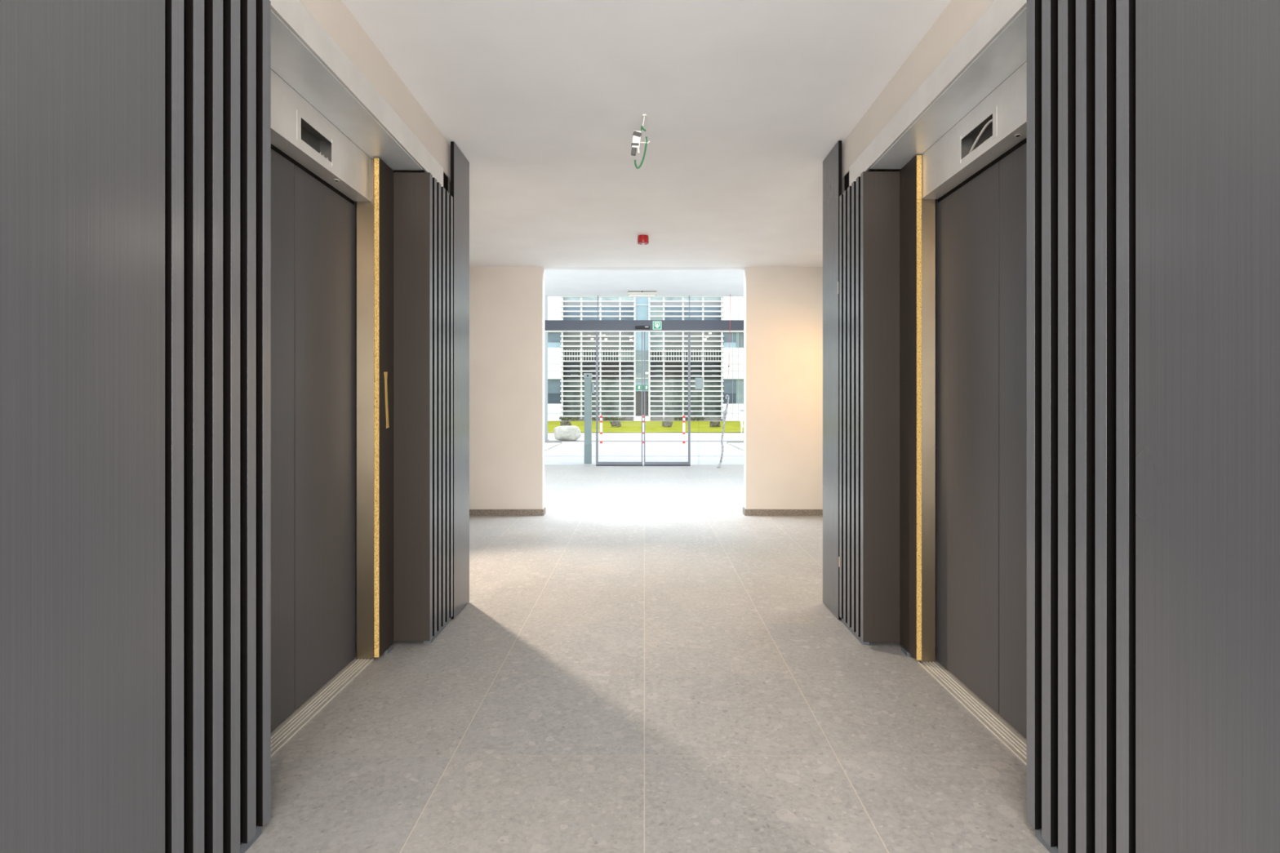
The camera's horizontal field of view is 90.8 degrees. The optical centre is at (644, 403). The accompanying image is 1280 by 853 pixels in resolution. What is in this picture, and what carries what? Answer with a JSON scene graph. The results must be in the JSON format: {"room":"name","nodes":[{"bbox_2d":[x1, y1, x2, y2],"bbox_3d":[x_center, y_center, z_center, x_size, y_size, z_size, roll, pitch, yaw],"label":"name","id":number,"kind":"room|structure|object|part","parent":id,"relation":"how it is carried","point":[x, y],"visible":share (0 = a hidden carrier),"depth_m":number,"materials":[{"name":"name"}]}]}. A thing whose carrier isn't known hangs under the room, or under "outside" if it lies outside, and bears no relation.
{"room":"elevator lobby","nodes":[
{"label":"elevator lobby","id":0,"kind":"room"},
{"bbox_2d":[355,201,356,644],"bbox_3d":[-2.760,-0.116,2.040,2.880,2.442,2.840,0,0,0],"label":"wall","id":1,"kind":"structure","parent":0,"point":[356,202],"depth_m":2.89,"materials":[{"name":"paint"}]},
{"bbox_2d":[271,69,351,140],"bbox_3d":[-1.305,-0.026,2.268,0.030,2.262,1.014,0,0,0],"label":"trim","id":2,"kind":"structure","parent":1,"relation":"attached to","point":[272,69],"depth_m":2.41,"materials":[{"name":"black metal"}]},
{"bbox_2d":[271,69,376,756],"bbox_3d":[-1.220,0.026,2.268,0.124,2.157,1.014,0,0,0],"label":"elevator","id":3,"kind":"object","parent":1,"relation":"attached to","point":[318,175],"visible":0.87,"depth_m":2.40,"materials":[{"name":"black metal"}]},
{"bbox_3d":[-1.266,0.110,2.027,0.032,1.979,0.453,0,0,0],"label":"door","id":4,"kind":"part","parent":3,"relation":"part of","materials":[{"name":"grey metal"}]},
{"bbox_3d":[-1.206,1.103,2.268,0.082,0.003,0.894,0,0,0],"label":"sill","id":5,"kind":"part","parent":3,"relation":"part of","materials":[{"name":"silver metal"}]},
{"bbox_3d":[-1.266,0.110,2.498,0.032,1.979,0.475,0,0,0],"label":"door","id":6,"kind":"part","parent":3,"relation":"part of","materials":[{"name":"grey metal"}]},
{"bbox_2d":[299,0,450,184],"bbox_3d":[-1.162,-1.248,2.040,0.314,0.178,2.840,0,0,0],"label":"wall","id":7,"kind":"structure","parent":0,"point":[334,16],"depth_m":2.40,"materials":[{"name":"paint"}]},
{"bbox_2d":[270,0,443,186],"bbox_3d":[-1.083,-1.105,2.268,0.186,0.104,1.684,0,0,0],"label":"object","id":8,"kind":"object","parent":7,"relation":"attached to","point":[304,55],"visible":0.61,"depth_m":2.16,"materials":[{"name":"white paint"}]},
{"bbox_2d":[469,266,544,509],"bbox_3d":[-2.600,-0.395,6.265,3.200,3.000,0.130,0,0,0],"label":"wall","id":9,"kind":"structure","parent":0,"point":[507,304],"depth_m":6.20,"materials":[{"name":"paint"}]},
{"bbox_2d":[469,506,546,515],"bbox_3d":[-2.594,1.075,6.259,3.212,0.061,0.142,0,0,0],"label":"baseboard","id":10,"kind":"structure","parent":9,"relation":"attached to","point":[472,512],"depth_m":6.19,"materials":[{"name":"stone"}]},
{"bbox_2d":[544,269,743,296],"bbox_3d":[0.000,-1.995,8.715,8.400,0.200,5.030,0,0,0],"label":"ceiling","id":11,"kind":"structure","parent":0,"point":[571,282],"depth_m":9.81,"materials":[{"name":"paint"}]},
{"bbox_2d":[627,290,657,297],"bbox_3d":[-0.037,-1.850,10.719,0.500,0.094,0.112,0,0,0],"label":"emergency light","id":12,"kind":"object","parent":11,"relation":"attached to","point":[631,293],"visible":1,"depth_m":10.67,"materials":[{"name":"grey plastic"}]},
{"bbox_3d":[-0.037,-1.889,10.720,0.480,0.012,0.100,0,0,0],"label":"mounting plate","id":13,"kind":"part","parent":12,"relation":"part of","materials":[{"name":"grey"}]},
{"bbox_2d":[629,294,655,297],"bbox_3d":[-0.037,-1.818,10.720,0.440,0.030,0.090,0,0,0],"label":"diffuser","id":14,"kind":"object","parent":12,"relation":"attached to","point":[630,295],"depth_m":10.67,"materials":[{"name":"white plastic"}]},
{"bbox_2d":[728,294,730,373],"bbox_3d":[1.477,-1.160,11.000,0.047,1.470,0.028,0,0,0],"label":"drainpipe","id":15,"kind":"object","parent":11,"relation":"hanging from","point":[730,295],"visible":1,"depth_m":11.00,"materials":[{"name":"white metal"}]},
{"bbox_2d":[542,266,745,269],"bbox_3d":[-0.001,-1.616,6.265,1.998,0.558,0.130,0,0,0],"label":"lintel","id":16,"kind":"object","parent":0,"point":[544,268],"visible":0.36,"depth_m":6.25,"materials":[{"name":"paint"}]},
{"bbox_2d":[547,420,743,440],"bbox_3d":[0.000,1.257,40.625,80.000,0.296,58.750,0,0,0],"label":"ground","id":17,"kind":"structure","parent":0,"point":[664,436],"depth_m":21.06,"materials":[{"name":"grey concrete"}]},
{"bbox_2d":[544,296,548,440],"bbox_3d":[-2.923,-1.495,18.700,0.166,5.200,0.160,0,0,0],"label":"column","id":18,"kind":"structure","parent":17,"relation":"on","point":[545,297],"depth_m":18.65,"materials":[{"name":"grey paint"}]},
{"bbox_2d":[544,442,561,450],"bbox_3d":[-5.630,1.091,15.400,6.740,0.025,3.600,0,0,0],"label":"gravel bed","id":19,"kind":"object","parent":17,"relation":"on","point":[548,446],"visible":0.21,"depth_m":16.15,"materials":[{"name":"white gravel"}]},
{"bbox_2d":[553,425,581,440],"bbox_3d":[-2.260,0.884,18.596,0.779,0.442,0.629,0,0,0],"label":"boulder","id":20,"kind":"object","parent":17,"relation":"on","point":[566,433],"visible":1,"depth_m":18.34,"materials":[{"name":"stone"}]},
{"bbox_2d":[559,416,705,421],"bbox_3d":[-0.760,0.968,38.996,9.024,0.280,0.327,0,0,0],"label":"ground cover","id":21,"kind":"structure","parent":17,"relation":"on","point":[616,418],"depth_m":38.92,"materials":[{"name":"green plant"}]},
{"bbox_2d":[544,441,743,465],"bbox_3d":[0.000,1.107,14.625,5.900,0.004,6.750,0,0,0],"label":"pavement","id":22,"kind":"structure","parent":17,"relation":"on","point":[566,453],"depth_m":13.85,"materials":[{"name":"concrete"}]},
{"bbox_2d":[583,373,594,463],"bbox_3d":[-1.010,0.282,11.517,0.182,1.647,0.147,0,0,0],"label":"post","id":23,"kind":"object","parent":22,"relation":"on","point":[588,385],"visible":1,"depth_m":11.46,"materials":[{"name":"grey metal"}]},
{"bbox_2d":[599,414,603,445],"bbox_3d":[-1.120,0.708,16.400,0.110,0.795,0.110,0,0,0],"label":"bollard","id":24,"kind":"object","parent":22,"relation":"on","point":[601,415],"visible":1,"depth_m":16.37,"materials":[{"name":"white metal"}]},
{"bbox_3d":[-1.120,0.715,16.400,0.062,0.780,0.062,0,0,0],"label":"post","id":25,"kind":"part","parent":24,"relation":"part of","materials":[{"name":"white metal"}]},
{"bbox_2d":[640,414,644,445],"bbox_3d":[-0.039,0.708,16.400,0.110,0.795,0.110,0,0,0],"label":"bollard","id":26,"kind":"object","parent":22,"relation":"on","point":[642,415],"visible":0.59,"depth_m":16.37,"materials":[{"name":"white metal"}]},
{"bbox_3d":[-0.039,0.715,16.400,0.062,0.780,0.062,0,0,0],"label":"post","id":27,"kind":"part","parent":26,"relation":"part of","materials":[{"name":"white metal"}]},
{"bbox_2d":[681,414,685,445],"bbox_3d":[1.028,0.708,16.400,0.110,0.795,0.110,0,0,0],"label":"bollard","id":28,"kind":"object","parent":22,"relation":"on","point":[683,415],"visible":1,"depth_m":16.37,"materials":[{"name":"white metal"}]},
{"bbox_3d":[1.028,0.715,16.400,0.062,0.780,0.062,0,0,0],"label":"post","id":29,"kind":"part","parent":28,"relation":"part of","materials":[{"name":"white metal"}]},
{"bbox_2d":[544,440,743,441],"bbox_3d":[0.000,1.100,18.225,60.000,0.018,0.050,0,0,0],"label":"trim","id":30,"kind":"structure","parent":17,"relation":"on","point":[544,441],"depth_m":18.20,"materials":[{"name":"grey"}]},
{"bbox_2d":[547,296,743,421],"bbox_3d":[0.743,-4.565,39.950,27.376,11.340,2.100,0,0,0],"label":"office building","id":31,"kind":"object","parent":17,"relation":"on","point":[571,355],"visible":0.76,"depth_m":39.78,"materials":[{"name":"white"}]},
{"bbox_2d":[547,342,561,347],"bbox_3d":[-5.954,-3.632,39.635,1.467,0.342,0.030,0,0,0],"label":"blind","id":32,"kind":"object","parent":31,"relation":"hanging from","point":[549,344],"depth_m":39.62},
{"bbox_2d":[547,393,561,404],"bbox_3d":[-5.954,-0.285,39.635,1.467,0.649,0.030,0,0,0],"label":"window","id":33,"kind":"structure","parent":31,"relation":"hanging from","point":[553,398],"depth_m":39.62,"materials":[{"name":"glass"}]},
{"bbox_3d":[-5.147,-2.998,39.570,0.110,8.006,0.100,0,0,0],"label":"louver post","id":34,"kind":"part","parent":31,"relation":"part of","materials":[{"name":"white metal"}]},
{"bbox_3d":[-3.950,-2.998,39.570,0.110,8.006,0.100,0,0,0],"label":"louver post","id":35,"kind":"part","parent":31,"relation":"part of","materials":[{"name":"white metal"}]},
{"bbox_3d":[-2.749,-2.998,39.570,0.110,8.006,0.100,0,0,0],"label":"louver post","id":36,"kind":"part","parent":31,"relation":"part of","materials":[{"name":"white metal"}]},
{"bbox_3d":[-1.525,-2.998,39.570,0.110,8.006,0.100,0,0,0],"label":"louver post","id":37,"kind":"part","parent":31,"relation":"part of","materials":[{"name":"white metal"}]},
{"bbox_3d":[-0.602,-2.998,39.570,0.110,8.006,0.100,0,0,0],"label":"louver post","id":38,"kind":"part","parent":31,"relation":"part of","materials":[{"name":"white metal"}]},
{"bbox_3d":[-0.147,0.020,39.765,0.880,1.525,0.030,0,0,0],"label":"entrance door","id":39,"kind":"part","parent":31,"relation":"part of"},
{"bbox_3d":[0.313,-2.998,39.570,0.110,8.006,0.100,0,0,0],"label":"louver post","id":40,"kind":"part","parent":31,"relation":"part of","materials":[{"name":"white metal"}]},
{"bbox_3d":[1.212,-2.998,39.570,0.110,8.006,0.100,0,0,0],"label":"louver post","id":41,"kind":"part","parent":31,"relation":"part of","materials":[{"name":"white metal"}]},
{"bbox_3d":[2.425,-2.998,39.570,0.110,8.006,0.100,0,0,0],"label":"louver post","id":42,"kind":"part","parent":31,"relation":"part of","materials":[{"name":"white metal"}]},
{"bbox_3d":[3.676,-2.998,39.570,0.110,8.006,0.100,0,0,0],"label":"louver post","id":43,"kind":"part","parent":31,"relation":"part of","materials":[{"name":"white metal"}]},
{"bbox_3d":[4.861,-2.998,39.570,0.110,8.006,0.100,0,0,0],"label":"louver post","id":44,"kind":"part","parent":31,"relation":"part of","materials":[{"name":"white metal"}]},
{"bbox_2d":[723,342,736,347],"bbox_3d":[5.358,-3.632,39.635,0.782,0.342,0.030,0,0,0],"label":"blind","id":45,"kind":"object","parent":31,"relation":"hanging from","point":[726,344],"depth_m":39.62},
{"bbox_2d":[723,393,736,404],"bbox_3d":[5.358,-0.285,39.635,0.782,0.649,0.030,0,0,0],"label":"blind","id":46,"kind":"object","parent":31,"relation":"hanging from","point":[732,400],"depth_m":39.62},
{"bbox_2d":[547,421,743,432],"bbox_3d":[0.000,1.085,31.052,60.000,0.039,15.096,0,0,0],"label":"lawn","id":47,"kind":"structure","parent":17,"relation":"on","point":[626,426],"depth_m":28.13,"materials":[{"name":"green plant"}]},
{"bbox_2d":[560,421,571,426],"bbox_3d":[-3.493,0.921,28.001,0.478,0.258,0.383,0,0,0],"label":"stone block","id":48,"kind":"object","parent":47,"relation":"on","point":[562,423],"visible":0.7,"depth_m":27.83,"materials":[{"name":"grey stone"}]},
{"bbox_2d":[609,421,621,426],"bbox_3d":[-1.270,0.923,27.990,0.511,0.253,0.418,0,0,0],"label":"stone block","id":49,"kind":"object","parent":47,"relation":"on","point":[616,424],"visible":1,"depth_m":27.84,"materials":[{"name":"grey stone"}]},
{"bbox_2d":[662,420,672,426],"bbox_3d":[1.014,0.918,28.011,0.490,0.265,0.410,0,0,0],"label":"stone block","id":50,"kind":"object","parent":47,"relation":"on","point":[665,424],"visible":1,"depth_m":27.84,"materials":[{"name":"grey stone"}]},
{"bbox_2d":[709,421,720,426],"bbox_3d":[3.135,0.926,27.997,0.482,0.249,0.406,0,0,0],"label":"stone block","id":51,"kind":"object","parent":47,"relation":"on","point":[712,424],"visible":1,"depth_m":27.84,"materials":[{"name":"grey stone"}]},
{"bbox_2d":[727,442,743,450],"bbox_3d":[5.630,1.091,15.400,6.740,0.025,3.600,0,0,0],"label":"gravel bed","id":52,"kind":"object","parent":17,"relation":"on","point":[738,445],"visible":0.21,"depth_m":16.32,"materials":[{"name":"white gravel"}]},
{"bbox_2d":[738,409,743,432],"bbox_3d":[3.537,0.658,22.637,0.366,0.825,0.363,0,0,0],"label":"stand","id":53,"kind":"object","parent":17,"relation":"on","point":[740,411],"visible":0.97,"depth_m":22.47,"materials":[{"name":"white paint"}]},
{"bbox_2d":[342,0,951,266],"bbox_3d":[0.000,-1.716,1.100,8.400,0.758,10.200,0,0,0],"label":"ceiling","id":54,"kind":"structure","parent":0,"point":[744,103],"depth_m":2.87,"materials":[{"name":"paint"}]},
{"bbox_2d":[631,114,649,168],"bbox_3d":[-0.019,-1.212,2.930,0.087,0.249,0.024,0,0,0],"label":"wiring","id":55,"kind":"object","parent":54,"relation":"hanging from","point":[637,135],"visible":1,"depth_m":2.92,"materials":[{"name":"white plastic"}]},
{"bbox_2d":[637,234,648,244],"bbox_3d":[-0.010,-1.303,5.050,0.089,0.068,0.089,0,0,0],"label":"fire alarm","id":56,"kind":"object","parent":54,"relation":"attached to","point":[642,239],"visible":1,"depth_m":5.01,"materials":[{"name":"red plastic"}]},
{"bbox_2d":[244,465,1049,852],"bbox_3d":[0.000,1.165,3.625,8.400,0.120,15.250,0,0,0],"label":"floor","id":57,"kind":"structure","parent":0,"point":[643,662],"depth_m":2.23,"materials":[{"name":"tile"}]},
{"bbox_2d":[0,0,164,852],"bbox_3d":[-0.985,-0.116,0.949,0.030,2.434,0.658,0,0,0],"label":"wall panel","id":58,"kind":"object","parent":57,"relation":"on","point":[82,82],"visible":1,"depth_m":1.09,"materials":[{"name":"grey wood"}]},
{"bbox_2d":[164,0,271,852],"bbox_3d":[-1.052,-0.024,1.460,0.164,2.258,0.363,0,0,0],"label":"slatted panel","id":59,"kind":"object","parent":57,"relation":"on","point":[218,52],"visible":0.98,"depth_m":1.42,"materials":[{"name":"black"}]},
{"bbox_2d":[393,169,453,643],"bbox_3d":[-1.052,-0.024,3.041,0.164,2.258,0.372,0,0,0],"label":"slatted panel","id":60,"kind":"object","parent":57,"relation":"on","point":[423,209],"visible":1,"depth_m":2.85,"materials":[{"name":"black wood"}]},
{"bbox_2d":[373,157,393,657],"bbox_3d":[-1.143,0.028,2.776,0.025,2.155,0.156,0,0,0],"label":"board","id":61,"kind":"object","parent":60,"relation":"attached to","point":[383,173],"depth_m":2.74,"materials":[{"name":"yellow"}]},
{"bbox_3d":[-1.133,-0.013,2.775,0.001,0.249,0.055,0,0,0],"label":"tape strip","id":62,"kind":"part","parent":61,"relation":"part of","materials":[{"name":"gold metal"}]},
{"bbox_3d":[-1.053,0.017,2.864,0.163,2.120,0.020,0,0,0],"label":"return panel","id":63,"kind":"part","parent":60,"relation":"part of","materials":[{"name":"grey wood"}]},
{"bbox_2d":[449,141,469,618],"bbox_3d":[-0.985,-0.116,3.358,0.030,2.434,0.282,0,0,0],"label":"board","id":64,"kind":"object","parent":57,"relation":"on","point":[460,165],"visible":0.97,"depth_m":3.32,"materials":[{"name":"grey wood"}]},
{"bbox_2d":[716,394,729,467],"bbox_3d":[1.345,0.481,10.780,0.218,1.254,0.068,0,0,0],"label":"pole","id":65,"kind":"object","parent":57,"relation":"on","point":[727,402],"visible":1,"depth_m":10.77,"materials":[{"name":"grey metal"}]},
{"bbox_2d":[822,140,841,619],"bbox_3d":[0.994,-0.116,3.346,0.018,2.434,0.282,0,0,0],"label":"board","id":66,"kind":"object","parent":57,"relation":"on","point":[832,164],"visible":0.97,"depth_m":3.32,"materials":[{"name":"grey wood"}]},
{"bbox_2d":[839,168,899,644],"bbox_3d":[1.068,-0.024,3.029,0.166,2.258,0.372,0,0,0],"label":"slatted panel","id":67,"kind":"object","parent":57,"relation":"on","point":[869,208],"visible":1,"depth_m":2.84,"materials":[{"name":"black wood"}]},
{"bbox_3d":[1.069,0.017,2.852,0.165,2.120,0.020,0,0,0],"label":"return panel","id":68,"kind":"part","parent":67,"relation":"part of","materials":[{"name":"grey metal"}]},
{"bbox_2d":[900,155,921,660],"bbox_3d":[1.159,0.028,2.755,0.025,2.155,0.174,0,0,0],"label":"light strip","id":69,"kind":"object","parent":67,"relation":"attached to","point":[911,173],"visible":1,"depth_m":2.73,"materials":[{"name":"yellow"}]},
{"bbox_2d":[1026,0,1135,852],"bbox_3d":[1.068,-0.024,1.448,0.166,2.258,0.363,0,0,0],"label":"slatted panel","id":70,"kind":"object","parent":57,"relation":"on","point":[1081,54],"visible":0.97,"depth_m":1.42,"materials":[{"name":"black"}]},
{"bbox_2d":[1135,0,1279,852],"bbox_3d":[0.994,-0.116,0.943,0.018,2.434,0.646,0,0,0],"label":"wall panel","id":71,"kind":"object","parent":57,"relation":"on","point":[1207,72],"visible":1,"depth_m":1.10,"materials":[{"name":"grey wood"}]},
{"bbox_2d":[695,377,702,389],"bbox_3d":[0.986,0.325,11.361,0.140,1.560,0.062,0,0,0],"label":"wall plate","id":72,"kind":"object","parent":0,"point":[699,381],"visible":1,"depth_m":11.33,"materials":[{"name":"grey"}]},
{"bbox_2d":[743,266,822,509],"bbox_3d":[2.599,-0.395,6.265,3.202,3.000,0.130,0,0,0],"label":"wall","id":73,"kind":"structure","parent":0,"point":[783,306],"depth_m":6.20,"materials":[{"name":"paint"}]},
{"bbox_2d":[742,506,822,515],"bbox_3d":[2.593,1.075,6.259,3.214,0.061,0.142,0,0,0],"label":"baseboard","id":74,"kind":"structure","parent":73,"relation":"attached to","point":[745,512],"depth_m":6.19,"materials":[{"name":"stone"}]},
{"bbox_2d":[841,176,900,619],"bbox_3d":[1.176,-0.026,3.340,0.288,2.262,0.240,0,0,0],"label":"wall","id":75,"kind":"structure","parent":0,"point":[842,181],"depth_m":3.22,"materials":[{"name":"paint"}]},
{"bbox_2d":[841,0,994,181],"bbox_3d":[1.169,-1.248,2.040,0.300,0.178,2.840,0,0,0],"label":"wall","id":76,"kind":"structure","parent":0,"point":[958,16],"depth_m":2.39,"materials":[{"name":"paint"}]},
{"bbox_2d":[848,0,1026,186],"bbox_3d":[1.090,-1.105,2.250,0.170,0.104,1.696,0,0,0],"label":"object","id":77,"kind":"object","parent":76,"relation":"attached to","point":[994,46],"visible":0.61,"depth_m":2.13,"materials":[{"name":"white paint"}]},
{"bbox_2d":[935,199,936,647],"bbox_3d":[2.760,-0.116,2.040,2.880,2.442,2.840,0,0,0],"label":"wall","id":78,"kind":"structure","parent":0,"point":[935,199],"depth_m":2.86,"materials":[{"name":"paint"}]},
{"bbox_2d":[918,61,1026,765],"bbox_3d":[1.223,0.026,2.238,0.118,2.157,1.014,0,0,0],"label":"elevator","id":79,"kind":"object","parent":78,"relation":"attached to","point":[975,173],"visible":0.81,"depth_m":2.35,"materials":[{"name":"black metal"}]},
{"bbox_3d":[1.266,0.110,2.467,0.032,1.979,0.475,0,0,0],"label":"door","id":80,"kind":"part","parent":79,"relation":"part of","materials":[{"name":"grey metal"}]},
{"bbox_3d":[1.206,1.103,2.238,0.082,0.003,0.894,0,0,0],"label":"sill","id":81,"kind":"part","parent":79,"relation":"part of","materials":[{"name":"silver metal"}]},
{"bbox_3d":[1.266,0.110,1.998,0.032,1.979,0.453,0,0,0],"label":"door","id":82,"kind":"part","parent":79,"relation":"part of","materials":[{"name":"grey metal"}]},
{"bbox_2d":[945,60,1026,133],"bbox_3d":[1.305,-0.026,2.238,0.030,2.262,1.014,0,0,0],"label":"trim","id":83,"kind":"structure","parent":78,"relation":"attached to","point":[1026,60],"depth_m":2.38,"materials":[{"name":"black metal"}]},
{"bbox_3d":[-4.100,-0.395,8.780,0.200,3.000,4.900,0,0,0],"label":"wall","id":84,"kind":"structure","parent":0,"visible":0},
{"bbox_2d":[544,295,597,296],"bbox_3d":[-2.402,-1.675,11.161,3.148,0.440,0.010,0,0,0],"label":"window","id":85,"kind":"structure","parent":84,"relation":"in","point":[544,295],"depth_m":11.16,"materials":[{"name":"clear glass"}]},
{"bbox_2d":[597,295,598,319],"bbox_3d":[-0.823,-1.675,11.150,0.012,0.440,0.040,0,0,0],"label":"trim","id":86,"kind":"structure","parent":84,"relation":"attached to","point":[597,295],"depth_m":11.13,"materials":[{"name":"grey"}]},
{"bbox_2d":[595,331,642,466],"bbox_3d":[-0.442,-0.076,11.128,0.824,2.361,0.044,0,0,0],"label":"door","id":87,"kind":"structure","parent":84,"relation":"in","point":[597,464],"depth_m":11.11,"materials":[{"name":"grey"}]},
{"bbox_3d":[-0.433,1.063,11.130,0.766,0.053,0.040,0,0,0],"label":"rail","id":88,"kind":"part","parent":87,"relation":"part of","materials":[{"name":"grey metal"}]},
{"bbox_3d":[-0.433,-0.110,11.130,0.766,2.293,0.008,0,0,0],"label":"glass pane","id":89,"kind":"part","parent":87,"relation":"part of","materials":[{"name":"clear glass"}]},
{"bbox_2d":[635,325,649,328],"bbox_3d":[-0.033,-1.324,11.049,0.254,0.052,0.042,0,0,0],"label":"sensor","id":90,"kind":"object","parent":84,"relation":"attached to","point":[636,326],"visible":1,"depth_m":11.03,"materials":[{"name":"black plastic"}]},
{"bbox_2d":[598,295,688,296],"bbox_3d":[-0.014,-1.675,11.161,1.603,0.440,0.010,0,0,0],"label":"window","id":91,"kind":"structure","parent":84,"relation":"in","point":[598,295],"depth_m":11.16,"materials":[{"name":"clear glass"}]},
{"bbox_2d":[544,320,743,332],"bbox_3d":[0.000,-1.355,11.150,7.960,0.198,0.160,0,0,0],"label":"door frame","id":92,"kind":"structure","parent":84,"relation":"attached to","point":[550,326],"depth_m":11.07,"materials":[{"name":"grey metal"}]},
{"bbox_3d":[0.000,-1.267,11.135,7.960,0.022,0.050,0,0,0],"label":"light rail","id":93,"kind":"part","parent":92,"relation":"part of","materials":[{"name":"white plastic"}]},
{"bbox_2d":[653,320,661,329],"bbox_3d":[0.225,-1.363,11.063,0.154,0.148,0.010,0,0,0],"label":"exit sign","id":94,"kind":"object","parent":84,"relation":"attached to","point":[656,324],"visible":1,"depth_m":11.06,"materials":[{"name":"green plastic"}]},
{"bbox_2d":[644,331,690,466],"bbox_3d":[0.402,-0.076,11.128,0.816,2.361,0.044,0,0,0],"label":"door","id":95,"kind":"structure","parent":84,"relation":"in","point":[646,464],"depth_m":11.11,"materials":[{"name":"grey"}]},
{"bbox_3d":[0.393,-0.110,11.130,0.758,2.293,0.008,0,0,0],"label":"glass pane","id":96,"kind":"part","parent":95,"relation":"part of","materials":[{"name":"glass"}]},
{"bbox_3d":[0.393,1.063,11.130,0.758,0.053,0.040,0,0,0],"label":"rail","id":97,"kind":"part","parent":95,"relation":"part of","materials":[{"name":"grey metal"}]},
{"bbox_2d":[688,295,689,319],"bbox_3d":[0.794,-1.675,11.150,0.012,0.440,0.040,0,0,0],"label":"trim","id":98,"kind":"structure","parent":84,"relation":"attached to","point":[689,295],"depth_m":11.13,"materials":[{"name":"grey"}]},
{"bbox_2d":[689,295,743,296],"bbox_3d":[2.388,-1.675,11.161,3.176,0.440,0.010,0,0,0],"label":"window","id":99,"kind":"structure","parent":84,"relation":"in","point":[690,295],"depth_m":11.16,"materials":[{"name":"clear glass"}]}
]}

